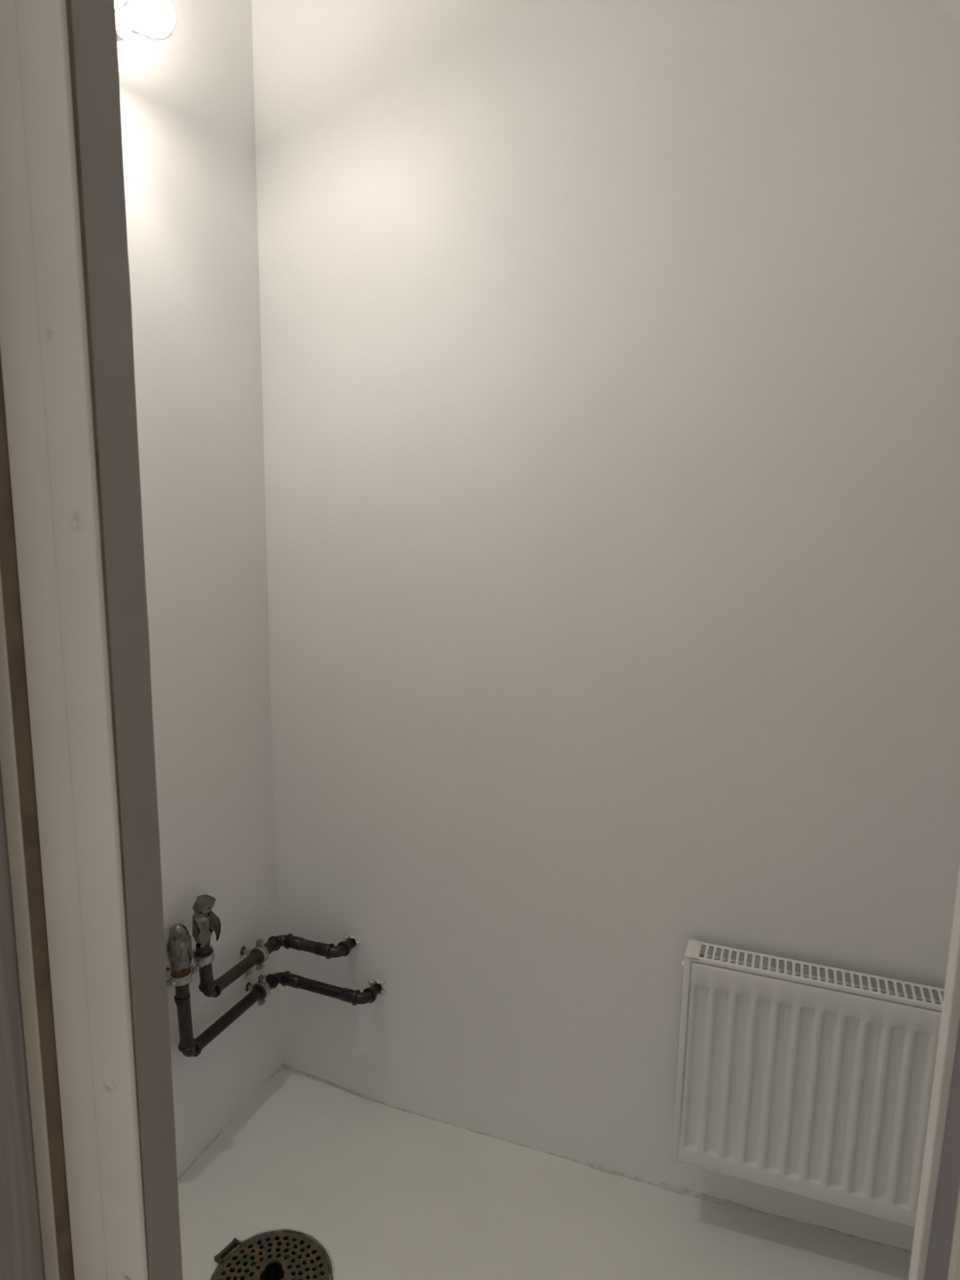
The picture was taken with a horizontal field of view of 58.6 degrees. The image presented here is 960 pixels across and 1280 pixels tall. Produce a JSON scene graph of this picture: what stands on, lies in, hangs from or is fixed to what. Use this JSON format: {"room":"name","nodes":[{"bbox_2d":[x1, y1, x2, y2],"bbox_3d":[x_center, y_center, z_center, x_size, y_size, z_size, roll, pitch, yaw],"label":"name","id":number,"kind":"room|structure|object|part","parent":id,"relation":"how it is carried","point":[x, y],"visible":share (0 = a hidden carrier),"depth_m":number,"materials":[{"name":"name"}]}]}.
{"room":"utility area","nodes":[
{"label":"utility area","id":0,"kind":"room"},
{"bbox_2d":[0,763,44,1279],"bbox_3d":[-0.596,0.082,0.895,0.184,2.400,0.119,5,11,20],"label":"wall","id":1,"kind":"structure","parent":0,"point":[21,1253],"depth_m":0.95,"materials":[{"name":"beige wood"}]},
{"bbox_2d":[116,0,280,1178],"bbox_3d":[-0.678,-0.251,1.547,0.120,2.980,1.061,5,11,20],"label":"wall","id":2,"kind":"structure","parent":0,"point":[187,103],"depth_m":1.72,"materials":[{"name":"paint"}]},
{"bbox_2d":[114,0,133,41],"bbox_3d":[-0.590,-0.951,1.322,0.092,0.092,0.092,5,11,20],"label":"holder","id":3,"kind":"object","parent":2,"relation":"attached to","point":[126,35],"visible":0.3,"depth_m":1.31,"materials":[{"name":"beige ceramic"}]},
{"bbox_2d":[115,0,177,40],"bbox_3d":[-0.517,-0.945,1.295,0.122,0.068,0.068,5,11,20],"label":"light bulb","id":4,"kind":"object","parent":3,"relation":"attached to","point":[122,20],"visible":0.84,"depth_m":1.30,"materials":[{"name":"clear glass"}]},
{"bbox_3d":[-0.528,-0.946,1.299,0.049,0.021,0.022,5,11,20],"label":"stem","id":5,"kind":"part","parent":4,"relation":"part of","materials":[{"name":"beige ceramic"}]},
{"bbox_2d":[177,1064,281,1181],"bbox_3d":[-0.665,1.150,1.727,0.015,0.015,0.931,5,11,20],"label":"trim","id":6,"kind":"structure","parent":2,"relation":"attached to","point":[279,1068],"depth_m":1.95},
{"bbox_2d":[191,894,355,997],"bbox_3d":[-0.466,0.618,1.909,0.410,0.256,0.156,-9,14,-43],"label":"pipe","id":7,"kind":"object","parent":2,"relation":"attached to","point":[205,922],"visible":0.99,"depth_m":1.80,"materials":[{"name":"metal"}]},
{"bbox_2d":[191,944,214,968],"bbox_3d":[-0.574,0.647,1.760,0.082,0.024,0.058,11,14,44],"label":"clamp","id":8,"kind":"object","parent":7,"relation":"attached to","point":[199,961],"visible":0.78,"depth_m":1.74,"materials":[{"name":"metal"}]},
{"bbox_2d":[240,938,269,971],"bbox_3d":[-0.518,0.714,1.950,0.075,0.071,0.023,5,11,20],"label":"clamp","id":9,"kind":"object","parent":7,"relation":"attached to","point":[263,950],"visible":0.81,"depth_m":1.94,"materials":[{"name":"metal"}]},
{"bbox_2d":[166,923,382,1057],"bbox_3d":[-0.461,0.684,1.907,0.501,0.325,0.206,-7,13,-36],"label":"pipe","id":10,"kind":"object","parent":2,"relation":"attached to","point":[179,948],"visible":0.94,"depth_m":1.79,"materials":[{"name":"metal"}]},
{"bbox_2d":[166,964,197,988],"bbox_3d":[-0.601,0.670,1.700,0.071,0.023,0.060,-1,10,-11],"label":"clamp","id":11,"kind":"object","parent":10,"relation":"attached to","point":[178,981],"visible":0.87,"depth_m":1.69,"materials":[{"name":"metal"}]},
{"bbox_2d":[244,973,271,1005],"bbox_3d":[-0.518,0.809,1.982,0.067,0.070,0.022,5,11,20],"label":"clamp","id":12,"kind":"object","parent":10,"relation":"attached to","point":[262,983],"visible":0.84,"depth_m":1.97,"materials":[{"name":"metal"}]},
{"bbox_2d":[177,1069,911,1279],"bbox_3d":[0.335,1.262,1.357,2.243,0.065,1.051,5,11,20],"label":"floor","id":13,"kind":"structure","parent":0,"point":[388,1193],"depth_m":1.75,"materials":[{"name":"paint"}]},
{"bbox_2d":[210,1230,332,1279],"bbox_3d":[-0.391,1.205,1.578,0.237,0.064,0.224,5,11,20],"label":"floor drain","id":14,"kind":"object","parent":13,"relation":"in","point":[255,1258],"visible":1,"depth_m":1.63,"materials":[{"name":"brown metal"}]},
{"bbox_2d":[251,0,959,1251],"bbox_3d":[0.545,-0.238,1.590,2.143,2.980,0.129,5,11,20],"label":"wall","id":15,"kind":"structure","parent":0,"point":[610,349],"depth_m":1.65,"materials":[{"name":"paint"}]},
{"bbox_2d":[280,1063,911,1253],"bbox_3d":[0.445,1.164,1.813,2.023,0.041,0.018,5,11,20],"label":"trim","id":16,"kind":"structure","parent":15,"relation":"attached to","point":[663,1185],"depth_m":1.84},
{"bbox_2d":[671,938,944,1228],"bbox_3d":[0.779,0.848,1.580,0.818,0.452,0.097,5,11,20],"label":"radiator","id":17,"kind":"object","parent":15,"relation":"attached to","point":[818,1088],"visible":0.89,"depth_m":1.59,"materials":[{"name":"white metal"}]},
{"bbox_3d":[0.786,0.855,1.584,0.775,0.426,0.010,5,11,20],"label":"panel","id":18,"kind":"part","parent":17,"relation":"part of","materials":[{"name":"white metal"}]},
{"bbox_2d":[698,942,944,1010],"bbox_3d":[0.782,0.633,1.525,0.759,0.007,0.065,5,11,20],"label":"grille","id":19,"kind":"object","parent":17,"relation":"attached to","point":[895,1002],"depth_m":1.57,"materials":[{"name":"white metal"}]},
{"bbox_2d":[942,0,959,20],"bbox_3d":[0.397,-0.732,1.017,2.382,1.690,0.991,5,11,20],"label":"ceiling","id":20,"kind":"structure","parent":0,"point":[953,6],"depth_m":1.32,"materials":[{"name":"paint"}]},
{"bbox_3d":[0.238,-0.071,0.636,5.200,2.980,0.036,5,11,20],"label":"wall","id":21,"kind":"structure","parent":0,"visible":0},
{"bbox_2d":[0,0,959,1279],"bbox_3d":[-0.043,0.258,0.760,0.969,2.120,0.113,5,11,20],"label":"door frame","id":22,"kind":"structure","parent":21,"relation":"in","point":[77,755],"depth_m":0.85,"materials":[{"name":"paint"}]},
{"bbox_3d":[-0.394,0.229,0.885,0.057,2.120,0.008,5,11,20],"label":"architrave","id":23,"kind":"part","parent":22,"relation":"part of","materials":[{"name":"paint"}]},
{"bbox_3d":[0.364,0.301,0.562,0.065,2.120,0.020,5,11,20],"label":"architrave","id":24,"kind":"part","parent":22,"relation":"part of","materials":[{"name":"paint"}]}
]}

